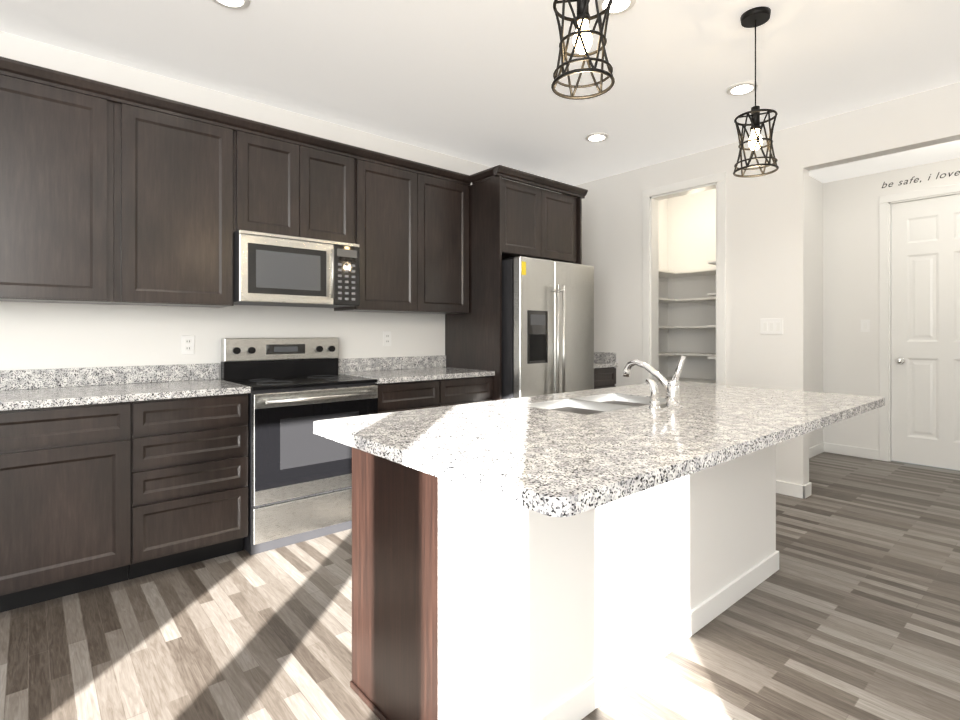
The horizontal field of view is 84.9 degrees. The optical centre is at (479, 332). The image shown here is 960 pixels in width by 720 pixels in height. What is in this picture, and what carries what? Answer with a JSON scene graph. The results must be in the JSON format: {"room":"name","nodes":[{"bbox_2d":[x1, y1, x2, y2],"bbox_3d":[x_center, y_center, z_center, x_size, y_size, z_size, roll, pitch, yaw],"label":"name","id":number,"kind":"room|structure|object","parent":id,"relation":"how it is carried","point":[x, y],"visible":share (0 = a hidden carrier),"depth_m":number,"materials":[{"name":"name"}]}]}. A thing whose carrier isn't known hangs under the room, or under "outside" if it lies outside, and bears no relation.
{"room":"kitchen","nodes":[
{"label":"kitchen","id":0,"kind":"room"},
{"bbox_2d":[0,56,119,304],"bbox_3d":[-2.202,-0.707,2.627,0.581,1.094,0.337,0,0,-41],"label":"upper cabinet","id":1,"kind":"object","parent":0,"relation":"attached to","point":[110,194],"depth_m":2.55,"materials":[{"name":"brown wood"}]},
{"bbox_2d":[116,88,239,307],"bbox_3d":[-1.763,-0.707,3.005,0.579,1.094,0.337,0,0,-41],"label":"upper cabinet","id":2,"kind":"object","parent":0,"relation":"attached to","point":[180,162],"depth_m":2.88,"materials":[{"name":"brown wood"}]},
{"bbox_2d":[240,117,303,237],"bbox_3d":[-1.396,-0.925,3.321,0.385,0.658,0.337,0,0,-41],"label":"upper cabinet","id":3,"kind":"object","parent":0,"relation":"attached to","point":[271,157],"depth_m":3.21,"materials":[{"name":"brown wood"}]},
{"bbox_2d":[234,230,359,307],"bbox_3d":[-1.212,-0.388,3.399,0.760,0.411,0.459,0,0,-41],"label":"over-the-range microwave","id":4,"kind":"object","parent":3,"relation":"attached to","point":[279,270],"visible":1,"depth_m":3.23,"materials":[{"name":"grey metal"}]},
{"bbox_2d":[0,31,560,379],"bbox_3d":[-2.652,-0.160,2.546,9.540,2.740,0.120,0,0,-41],"label":"wall","id":5,"kind":"structure","parent":0,"point":[35,335],"depth_m":3.19,"materials":[{"name":"white paint"}]},
{"bbox_2d":[181,335,194,354],"bbox_3d":[-1.784,0.073,3.208,0.072,0.116,0.008,0,0,-41],"label":"electrical outlet plate","id":6,"kind":"object","parent":5,"relation":"attached to","point":[187,344],"visible":1,"depth_m":3.21,"materials":[{"name":"white plastic"}]},
{"bbox_2d":[383,331,390,345],"bbox_3d":[-0.727,0.045,4.117,0.072,0.116,0.008,0,0,-41],"label":"electrical outlet plate","id":7,"kind":"object","parent":5,"relation":"attached to","point":[386,338],"visible":1,"depth_m":4.11,"materials":[{"name":"white plastic"}]},
{"bbox_2d":[304,134,359,247],"bbox_3d":[-1.103,-0.925,3.572,0.386,0.658,0.337,0,0,-41],"label":"upper cabinet","id":8,"kind":"object","parent":0,"relation":"attached to","point":[331,168],"depth_m":3.46,"materials":[{"name":"brown wood"}]},
{"bbox_2d":[334,148,419,312],"bbox_3d":[-0.764,-0.707,3.864,0.505,1.094,0.337,0,0,-41],"label":"upper cabinet","id":9,"kind":"object","parent":0,"relation":"attached to","point":[389,185],"depth_m":3.75,"materials":[{"name":"brown wood"}]},
{"bbox_2d":[412,164,471,315],"bbox_3d":[-0.381,-0.707,4.194,0.505,1.094,0.337,0,0,-41],"label":"upper cabinet","id":10,"kind":"object","parent":0,"relation":"attached to","point":[445,195],"depth_m":4.08,"materials":[{"name":"brown wood"}]},
{"bbox_2d":[0,452,959,719],"bbox_3d":[-0.205,1.260,1.143,11.420,0.100,5.440,0,0,-41],"label":"floor","id":11,"kind":"structure","parent":0,"point":[848,608],"depth_m":2.09,"materials":[{"name":"brown wood"}]},
{"bbox_2d":[0,401,135,612],"bbox_3d":[-2.103,0.767,2.529,0.637,0.884,0.616,0,0,-41],"label":"base cabinet","id":12,"kind":"object","parent":11,"relation":"on","point":[93,496],"depth_m":2.35,"materials":[{"name":"brown wood"}]},
{"bbox_2d":[0,352,617,410],"bbox_3d":[-1.002,0.258,3.463,5.597,0.135,0.637,0,0,-41],"label":"countertop","id":13,"kind":"structure","parent":12,"relation":"on","point":[33,388],"depth_m":2.90,"materials":[{"name":"stone"}]},
{"bbox_2d":[136,393,247,577],"bbox_3d":[-1.658,0.767,2.911,0.535,0.884,0.616,0,0,-41],"label":"base cabinet","id":14,"kind":"object","parent":11,"relation":"on","point":[192,452],"depth_m":2.68,"materials":[{"name":"brown wood"}]},
{"bbox_2d":[221,337,377,554],"bbox_3d":[-1.117,0.621,3.289,0.766,1.178,0.697,0,0,-41],"label":"stove","id":15,"kind":"object","parent":11,"relation":"on","point":[299,480],"visible":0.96,"depth_m":3.05,"materials":[{"name":"grey metal"}]},
{"bbox_2d":[375,379,443,413],"bbox_3d":[-0.673,0.767,3.759,0.505,0.884,0.616,0,0,-41],"label":"base cabinet","id":16,"kind":"object","parent":11,"relation":"on","point":[400,396],"depth_m":3.53,"materials":[{"name":"brown wood"}]},
{"bbox_2d":[444,376,492,405],"bbox_3d":[-0.290,0.767,4.088,0.505,0.884,0.616,0,0,-41],"label":"base cabinet","id":17,"kind":"object","parent":11,"relation":"on","point":[457,391],"depth_m":3.86,"materials":[{"name":"brown wood"}]},
{"bbox_2d":[502,256,593,399],"bbox_3d":[0.396,0.318,4.431,0.890,1.785,0.877,0,0,-41],"label":"fridge","id":18,"kind":"object","parent":11,"relation":"on","point":[547,326],"visible":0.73,"depth_m":4.04,"materials":[{"name":"grey metal"}]},
{"bbox_2d":[350,443,778,719],"bbox_3d":[0.542,0.767,2.238,2.086,0.885,0.613,0,0,-41],"label":"kitchen island","id":19,"kind":"object","parent":11,"relation":"on","point":[577,555],"depth_m":1.63,"materials":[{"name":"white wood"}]},
{"bbox_2d":[313,400,752,522],"bbox_3d":[0.094,0.319,1.578,0.800,0.058,1.070,0,0,-41],"label":"island countertop","id":20,"kind":"structure","parent":19,"relation":"on","point":[559,465],"depth_m":1.34,"materials":[{"name":"grey stone"}]},
{"bbox_2d":[497,391,828,454],"bbox_3d":[0.643,0.319,2.051,0.650,0.058,1.070,0,0,-41],"label":"island countertop","id":21,"kind":"structure","parent":19,"relation":"on","point":[767,426],"depth_m":1.80,"materials":[{"name":"grey stone"}]},
{"bbox_2d":[525,391,644,414],"bbox_3d":[0.513,0.398,2.202,0.650,0.214,0.350,0,0,-41],"label":"sink","id":22,"kind":"object","parent":21,"relation":"in","point":[608,400],"depth_m":2.29,"materials":[{"name":"silver metal"}]},
{"bbox_2d":[621,355,688,410],"bbox_3d":[0.662,0.189,2.106,0.230,0.202,0.279,0,0,-41],"label":"faucet","id":23,"kind":"object","parent":21,"relation":"on","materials":[{"name":"silver metal"}]},
{"bbox_2d":[589,383,884,424],"bbox_3d":[1.189,0.319,2.520,0.790,0.058,1.070,0,0,-41],"label":"island countertop","id":24,"kind":"structure","parent":19,"relation":"on","point":[839,407],"depth_m":2.32,"materials":[{"name":"grey stone"}]},
{"bbox_2d":[594,367,615,388],"bbox_3d":[0.887,0.767,5.101,0.596,0.884,0.616,0,0,-41],"label":"base cabinet","id":25,"kind":"object","parent":11,"relation":"on","point":[603,377],"depth_m":4.95,"materials":[{"name":"brown wood"}]},
{"bbox_2d":[0,0,959,185],"bbox_3d":[-0.205,-1.580,1.143,11.420,0.100,5.440,0,0,-41],"label":"ceiling","id":26,"kind":"structure","parent":0,"point":[471,80],"depth_m":2.98,"materials":[{"name":"white paint"}]},
{"bbox_2d":[212,0,250,9],"bbox_3d":[-1.140,-1.524,2.383,0.183,0.011,0.183,0,0,10],"label":"recessed light","id":27,"kind":"object","parent":26,"relation":"in","point":[229,4],"depth_m":2.42,"materials":[{"name":"white plastic"}]},
{"bbox_2d":[551,0,614,99],"bbox_3d":[0.323,-1.152,1.649,0.197,0.754,0.197,0,0,-41],"label":"pendant light","id":28,"kind":"object","parent":26,"relation":"hanging from","point":[583,33],"visible":1,"depth_m":1.63,"materials":[{"name":"black metal"}]},
{"bbox_2d":[585,132,608,141],"bbox_3d":[0.911,-1.524,4.094,0.183,0.011,0.183,0,0,10],"label":"recessed light","id":29,"kind":"object","parent":26,"relation":"in","point":[599,136],"depth_m":4.08,"materials":[{"name":"white plastic"}]},
{"bbox_2d":[598,0,635,15],"bbox_3d":[0.629,-1.524,2.428,0.183,0.011,0.183,0,0,10],"label":"recessed light","id":30,"kind":"object","parent":26,"relation":"in","point":[618,7],"depth_m":2.44,"materials":[{"name":"white"}]},
{"bbox_2d":[726,81,757,95],"bbox_3d":[1.637,-1.524,3.281,0.183,0.011,0.183,0,0,43],"label":"recessed light","id":31,"kind":"object","parent":26,"relation":"in","point":[741,88],"depth_m":3.26,"materials":[{"name":"white plastic"}]},
{"bbox_2d":[733,6,778,177],"bbox_3d":[1.324,-1.152,2.524,0.197,0.754,0.197,0,0,-41],"label":"pendant light","id":32,"kind":"object","parent":26,"relation":"hanging from","point":[755,17],"visible":1,"depth_m":2.51,"materials":[{"name":"black metal"}]},
{"bbox_2d":[472,176,543,267],"bbox_3d":[0.110,-0.905,4.405,0.468,0.570,0.657,0,0,-41],"label":"upper cabinet","id":33,"kind":"object","parent":0,"relation":"attached to","point":[508,215],"depth_m":4.13,"materials":[{"name":"brown wood"}]},
{"bbox_2d":[496,188,579,267],"bbox_3d":[0.465,-0.905,4.710,0.468,0.570,0.657,0,0,-41],"label":"upper cabinet","id":34,"kind":"object","parent":0,"relation":"attached to","point":[561,211],"depth_m":4.48,"materials":[{"name":"brown wood"}]},
{"bbox_2d":[659,199,666,376],"bbox_3d":[1.677,-0.160,5.611,1.020,2.740,0.120,0,0,-41],"label":"wall","id":35,"kind":"structure","parent":0,"point":[662,203],"depth_m":5.85,"materials":[{"name":"white paint"}]},
{"bbox_2d":[667,189,715,379],"bbox_3d":[2.512,-0.160,5.537,0.150,2.740,1.320,0,0,-41],"label":"wall","id":36,"kind":"structure","parent":0,"point":[687,232],"depth_m":5.68,"materials":[{"name":"white paint"}]},
{"bbox_2d":[659,261,715,383],"bbox_3d":[2.155,0.100,5.152,0.907,1.460,1.194,0,0,-41],"label":"pantry shelves","id":37,"kind":"object","parent":36,"relation":"attached to","point":[667,276],"visible":0.23,"depth_m":5.50,"materials":[{"name":"white wood"}]},
{"bbox_2d":[575,82,959,484],"bbox_3d":[2.653,-0.160,3.601,0.120,2.740,5.200,0,0,-41],"label":"wall","id":38,"kind":"structure","parent":0,"point":[767,246],"depth_m":4.05,"materials":[{"name":"white paint"}]},
{"bbox_2d":[642,172,725,384],"bbox_3d":[1.794,-0.050,4.590,0.137,2.520,0.760,0,0,-41],"label":"trim","id":39,"kind":"structure","parent":38,"relation":"attached to","point":[650,280],"depth_m":4.78,"materials":[{"name":"white wood"}]},
{"bbox_2d":[761,318,782,333],"bbox_3d":[2.223,-0.050,4.003,0.008,0.120,0.160,0,0,-41],"label":"light switch","id":40,"kind":"object","parent":38,"relation":"attached to","point":[772,326],"visible":1,"depth_m":4.00,"materials":[{"name":"white plastic"}]},
{"bbox_2d":[776,480,806,498],"bbox_3d":[2.183,1.163,4.046,0.013,0.095,0.573,0,0,-41],"label":"baseboard","id":41,"kind":"structure","parent":38,"relation":"attached to","point":[795,490],"depth_m":3.89,"materials":[{"name":"white wood"}]},
{"bbox_2d":[807,482,810,496],"bbox_3d":[2.340,1.163,4.069,0.013,0.095,0.403,0,0,-41],"label":"baseboard","id":42,"kind":"structure","parent":38,"relation":"attached to","point":[808,484],"depth_m":3.89,"materials":[{"name":"white wood"}]},
{"bbox_2d":[809,176,822,447],"bbox_3d":[2.807,-0.160,4.841,1.730,2.740,0.120,0,0,-41],"label":"wall","id":43,"kind":"structure","parent":0,"point":[815,186],"depth_m":5.21,"materials":[{"name":"white paint"}]},
{"bbox_2d":[809,442,824,457],"bbox_3d":[2.850,1.163,4.791,1.730,0.095,0.013,0,0,-41],"label":"baseboard","id":44,"kind":"structure","parent":43,"relation":"attached to","point":[815,450],"depth_m":5.20,"materials":[{"name":"white wood"}]},
{"bbox_2d":[823,157,959,449],"bbox_3d":[4.317,-0.160,4.504,0.120,2.740,2.600,0,0,-41],"label":"wall","id":45,"kind":"structure","parent":0,"point":[850,271],"depth_m":5.12,"materials":[{"name":"white paint"}]},
{"bbox_2d":[825,443,878,459],"bbox_3d":[3.657,1.163,5.170,0.013,0.095,0.450,0,0,-41],"label":"baseboard","id":46,"kind":"structure","parent":45,"relation":"attached to","point":[829,447],"depth_m":5.16,"materials":[{"name":"white wood"}]},
{"bbox_2d":[861,320,869,331],"bbox_3d":[3.731,-0.070,5.086,0.008,0.120,0.075,0,0,-41],"label":"light switch","id":47,"kind":"object","parent":45,"relation":"attached to","point":[865,325],"visible":1,"depth_m":5.08,"materials":[{"name":"white plastic"}]},
{"bbox_2d":[879,183,959,460],"bbox_3d":[4.157,-0.045,4.677,0.136,2.510,0.950,0,0,-41],"label":"trim","id":48,"kind":"structure","parent":45,"relation":"attached to","point":[885,202],"depth_m":4.95,"materials":[{"name":"white wood"}]},
{"bbox_2d":[882,171,959,187],"bbox_3d":[4.056,-1.395,4.713,0.001,0.078,0.733,0,0,-41],"label":"sign","id":49,"kind":"object","parent":45,"relation":"attached to","point":[918,179],"visible":1,"depth_m":4.80,"materials":[{"name":"black paint"}]},
{"bbox_2d":[891,194,959,469],"bbox_3d":[4.121,-0.006,4.646,0.117,2.417,0.780,0,0,-41],"label":"hall door","id":50,"kind":"structure","parent":45,"relation":"in","point":[925,331],"depth_m":4.76,"materials":[{"name":"white wood"}]}
]}

